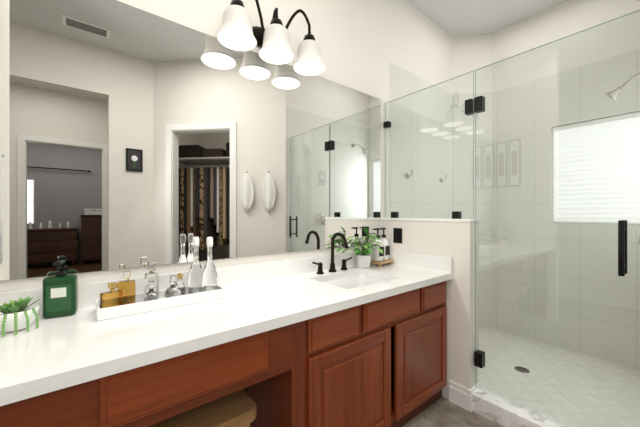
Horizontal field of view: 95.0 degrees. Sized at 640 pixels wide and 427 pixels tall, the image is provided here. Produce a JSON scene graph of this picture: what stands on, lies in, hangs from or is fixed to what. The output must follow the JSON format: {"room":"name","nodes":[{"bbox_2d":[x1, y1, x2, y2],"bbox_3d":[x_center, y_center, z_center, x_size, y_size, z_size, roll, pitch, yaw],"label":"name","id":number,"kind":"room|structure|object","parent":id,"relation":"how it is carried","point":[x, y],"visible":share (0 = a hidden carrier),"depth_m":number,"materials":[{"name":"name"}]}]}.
{"room":"bathroom","nodes":[
{"label":"bathroom","id":0,"kind":"room"},
{"bbox_2d":[117,0,231,37],"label":"wall","id":1,"kind":"structure","parent":0,"point":[204,16],"depth_m":1.47,"materials":[{"name":"white paint"}]},
{"bbox_2d":[0,0,380,280],"bbox_3d":[-0.354,-0.341,1.696,2.161,1.165,0.006,0,0,-39],"label":"mirror","id":2,"kind":"object","parent":1,"relation":"attached to","point":[131,136],"visible":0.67,"depth_m":1.37,"materials":[{"name":"silver mirror"}]},
{"bbox_2d":[213,246,361,267],"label":"backsplash","id":3,"kind":"structure","parent":0,"point":[226,262],"depth_m":1.77,"materials":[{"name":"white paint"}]},
{"bbox_2d":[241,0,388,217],"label":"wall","id":4,"kind":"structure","parent":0,"point":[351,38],"depth_m":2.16,"materials":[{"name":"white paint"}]},
{"bbox_2d":[217,0,325,75],"bbox_3d":[-0.252,-1.033,1.632,0.646,0.327,0.234,0,0,-39],"label":"sconce","id":5,"kind":"object","parent":4,"relation":"attached to","point":[238,32],"visible":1,"depth_m":1.58,"materials":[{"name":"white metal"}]},
{"bbox_2d":[389,0,451,218],"bbox_3d":[0.983,-0.331,2.856,1.127,3.115,0.120,0,0,-39],"label":"wall","id":6,"kind":"structure","parent":0,"point":[420,50],"depth_m":2.73,"materials":[{"name":"white paint"}]},
{"bbox_2d":[402,396,501,426],"bbox_3d":[1.847,1.276,-1.659,6.400,0.100,8.400,0,0,-39],"label":"floor","id":7,"kind":"structure","parent":0,"point":[442,411],"depth_m":1.75,"materials":[{"name":"tile"}]},
{"bbox_2d":[148,389,256,426],"bbox_3d":[-0.488,0.994,1.134,0.420,0.464,0.300,0,0,-39],"label":"stool","id":8,"kind":"object","parent":7,"relation":"on","point":[238,408],"visible":0.42,"depth_m":1.12,"materials":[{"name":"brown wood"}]},
{"bbox_2d":[0,281,446,426],"bbox_3d":[-0.175,0.826,1.474,2.164,0.800,0.578,0,0,-39],"label":"bathroom vanity","id":9,"kind":"object","parent":7,"relation":"on","point":[380,362],"visible":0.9,"depth_m":1.24,"materials":[{"name":"brown wood"}]},
{"bbox_2d":[0,250,452,405],"bbox_3d":[-0.167,0.434,1.465,2.163,0.295,0.601,0,0,-39],"label":"countertop","id":10,"kind":"structure","parent":9,"relation":"on","point":[82,344],"depth_m":1.09,"materials":[{"name":"stone"}]},
{"bbox_2d":[0,296,39,336],"bbox_3d":[-1.008,0.337,0.969,0.124,0.098,0.136,0,0,-39],"label":"potted plant","id":11,"kind":"object","parent":10,"relation":"on","point":[18,315],"visible":1,"depth_m":0.95,"materials":[{"name":"white ceramic"}]},
{"bbox_2d":[43,260,77,317],"bbox_3d":[-0.975,0.281,1.101,0.099,0.208,0.077,0,0,-39],"label":"pump bottle","id":12,"kind":"object","parent":10,"relation":"on","point":[60,292],"visible":1,"depth_m":1.09,"materials":[{"name":"green glass"}]},
{"bbox_2d":[96,284,225,320],"bbox_3d":[-0.664,0.364,1.256,0.470,0.042,0.160,0,0,-39],"label":"tray","id":13,"kind":"object","parent":10,"relation":"on","point":[140,305],"visible":0.79,"depth_m":1.18,"materials":[{"name":"white ceramic"}]},
{"bbox_2d":[100,282,124,308],"bbox_3d":[-0.802,0.322,1.133,0.035,0.109,0.075,0,0,37],"label":"bottle","id":14,"kind":"object","parent":13,"relation":"on","point":[112,297],"visible":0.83,"depth_m":1.12,"materials":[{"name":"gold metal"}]},
{"bbox_2d":[118,271,135,304],"bbox_3d":[-0.791,0.306,1.199,0.060,0.140,0.030,0,0,-27],"label":"bottle","id":15,"kind":"object","parent":13,"relation":"on","point":[127,286],"visible":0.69,"depth_m":1.19,"materials":[{"name":"gold"}]},
{"bbox_2d":[144,280,157,300],"bbox_3d":[-0.697,0.328,1.210,0.052,0.098,0.051,0,0,-39],"label":"bottle","id":16,"kind":"object","parent":13,"relation":"on","point":[151,294],"visible":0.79,"depth_m":1.20,"materials":[{"name":"clear glass"}]},
{"bbox_2d":[145,262,158,298],"bbox_3d":[-0.724,0.293,1.259,0.045,0.167,0.045,0,0,-45],"label":"bottle","id":17,"kind":"object","parent":13,"relation":"on","point":[151,275],"visible":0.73,"depth_m":1.25,"materials":[{"name":"clear glass"}]},
{"bbox_2d":[165,275,180,297],"bbox_3d":[-0.640,0.323,1.275,0.064,0.108,0.063,0,0,-39],"label":"bottle","id":18,"kind":"object","parent":13,"relation":"on","point":[172,290],"visible":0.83,"depth_m":1.26,"materials":[{"name":"clear glass"}]},
{"bbox_2d":[176,273,184,294],"bbox_3d":[-0.637,0.325,1.335,0.044,0.102,0.043,0,0,-39],"label":"bottle","id":19,"kind":"object","parent":13,"relation":"on","point":[180,284],"visible":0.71,"depth_m":1.32,"materials":[{"name":"clear glass"}]},
{"bbox_2d":[188,237,202,293],"bbox_3d":[-0.577,0.243,1.364,0.066,0.268,0.066,0,0,-39],"label":"bottle","id":20,"kind":"object","parent":13,"relation":"on","point":[195,278],"visible":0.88,"depth_m":1.34,"materials":[{"name":"clear glass"}]},
{"bbox_2d":[202,237,216,291],"bbox_3d":[-0.513,0.243,1.365,0.066,0.268,0.066,0,0,-39],"label":"bottle","id":21,"kind":"object","parent":13,"relation":"on","point":[209,278],"visible":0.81,"depth_m":1.34,"materials":[{"name":"clear glass"}]},
{"bbox_2d":[312,232,351,273],"bbox_3d":[0.122,0.254,1.899,0.344,0.263,0.177,0,0,-39],"label":"faucet","id":22,"kind":"object","parent":10,"relation":"on","point":[332,263],"visible":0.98,"depth_m":1.93,"materials":[{"name":"black metal"}]},
{"bbox_2d":[336,228,382,267],"bbox_3d":[0.306,0.242,2.020,0.322,0.286,0.250,0,0,-39],"label":"pothos plant","id":23,"kind":"object","parent":10,"relation":"on","point":[364,259],"visible":0.96,"depth_m":2.06,"materials":[{"name":"green plant"}]},
{"bbox_2d":[370,259,393,266],"bbox_3d":[0.461,0.369,2.212,0.110,0.032,0.190,0,0,43],"label":"tray","id":24,"kind":"object","parent":10,"relation":"on","point":[390,261],"visible":0.77,"depth_m":2.16,"materials":[{"name":"brown wood"}]},
{"bbox_2d":[372,228,383,261],"bbox_3d":[0.425,0.231,2.178,0.088,0.243,0.075,0,0,-39],"label":"soap bottle","id":25,"kind":"object","parent":24,"relation":"on","point":[378,256],"visible":0.75,"depth_m":2.15,"materials":[{"name":"white plastic"}]},
{"bbox_2d":[380,228,389,259],"bbox_3d":[0.483,0.231,2.239,0.088,0.243,0.075,0,0,-39],"label":"soap bottle","id":26,"kind":"object","parent":24,"relation":"on","point":[386,248],"visible":0.77,"depth_m":2.21,"materials":[{"name":"white plastic"}]},
{"bbox_2d":[381,218,478,398],"bbox_3d":[0.760,0.631,2.138,0.128,1.190,0.714,0,0,-39],"label":"wall","id":27,"kind":"structure","parent":7,"relation":"on","point":[454,239],"depth_m":1.90,"materials":[{"name":"white paint"}]},
{"bbox_2d":[393,228,401,242],"bbox_3d":[0.594,0.169,2.242,0.007,0.115,0.080,0,0,-39],"label":"electrical outlet plate","id":28,"kind":"object","parent":27,"relation":"attached to","point":[397,235],"visible":1,"depth_m":2.24,"materials":[{"name":"black plastic"}]},
{"bbox_2d":[384,71,474,218],"bbox_3d":[0.758,-0.437,2.140,0.048,0.945,0.706,0,0,-39],"label":"glass panel","id":29,"kind":"object","parent":27,"relation":"on","point":[468,110],"visible":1,"depth_m":2.08,"materials":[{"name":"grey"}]},
{"bbox_2d":[449,381,469,410],"bbox_3d":[0.888,1.161,1.870,0.015,0.130,0.128,0,0,-39],"label":"baseboard","id":30,"kind":"structure","parent":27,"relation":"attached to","point":[458,395],"depth_m":1.87,"materials":[{"name":"white wood"}]},
{"bbox_2d":[469,383,479,412],"bbox_3d":[0.980,1.161,1.852,0.135,0.130,0.015,0,0,-39],"label":"baseboard","id":31,"kind":"structure","parent":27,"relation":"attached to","point":[472,390],"depth_m":1.81,"materials":[{"name":"white wood"}]},
{"bbox_2d":[472,387,570,426],"bbox_3d":[1.213,1.171,1.575,0.120,0.110,0.728,0,0,-39],"label":"sill","id":32,"kind":"structure","parent":7,"relation":"on","point":[490,406],"depth_m":1.69,"materials":[{"name":"stone"}]},
{"bbox_2d":[478,328,639,426],"bbox_3d":[1.561,1.216,2.314,1.349,0.020,1.450,0,0,-39],"label":"shower floor","id":33,"kind":"structure","parent":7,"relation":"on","point":[528,356],"depth_m":2.10,"materials":[{"name":"tile"}]},
{"bbox_2d":[515,366,529,372],"bbox_3d":[1.558,1.204,2.260,0.104,0.002,0.104,0,0,-39],"label":"shower drain","id":34,"kind":"object","parent":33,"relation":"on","point":[523,369],"depth_m":2.26,"materials":[{"name":"silver metal"}]},
{"bbox_2d":[452,34,491,327],"bbox_3d":[1.617,-0.331,3.163,0.399,3.115,0.120,0,0,6],"label":"wall","id":35,"kind":"structure","parent":0,"point":[470,53],"depth_m":3.10,"materials":[{"name":"tile"}]},
{"bbox_2d":[405,0,567,35],"bbox_3d":[1.847,-1.938,-1.659,6.400,0.100,8.400,0,0,-39],"label":"ceiling","id":36,"kind":"structure","parent":0,"point":[464,17],"depth_m":2.75,"materials":[{"name":"white paint"}]},
{"bbox_2d":[492,0,639,369],"bbox_3d":[2.206,-0.331,2.684,0.120,3.115,1.218,0,0,-39],"label":"wall","id":37,"kind":"structure","parent":0,"point":[563,19],"depth_m":2.65,"materials":[{"name":"tile"}]},
{"bbox_3d":[2.053,-0.331,1.702,1.589,3.115,0.120,0,0,-39],"label":"wall","id":38,"kind":"structure","parent":0,"visible":0},
{"bbox_2d":[474,9,639,426],"bbox_3d":[1.210,0.096,1.578,0.112,2.011,0.720,0,0,-39],"label":"shower door","id":39,"kind":"structure","parent":38,"relation":"attached to","point":[479,355],"depth_m":1.52,"materials":[{"name":"clear glass"}]},
{"bbox_2d":[604,73,639,100],"bbox_3d":[2.190,-0.912,2.064,0.090,0.187,0.272,0,0,-39],"label":"shower head","id":40,"kind":"object","parent":38,"relation":"attached to","point":[612,94],"depth_m":2.11},
{"bbox_3d":[2.377,-0.354,2.499,0.045,0.874,0.609,0,0,-39],"label":"window","id":41,"kind":"structure","parent":0,"visible":0},
{"bbox_2d":[553,112,639,223],"bbox_3d":[2.344,-0.353,2.472,0.046,0.871,0.603,0,0,-39],"label":"window blinds","id":42,"kind":"object","parent":41,"relation":"attached to","point":[628,117],"depth_m":2.47,"materials":[{"name":"white plastic"}]}
]}

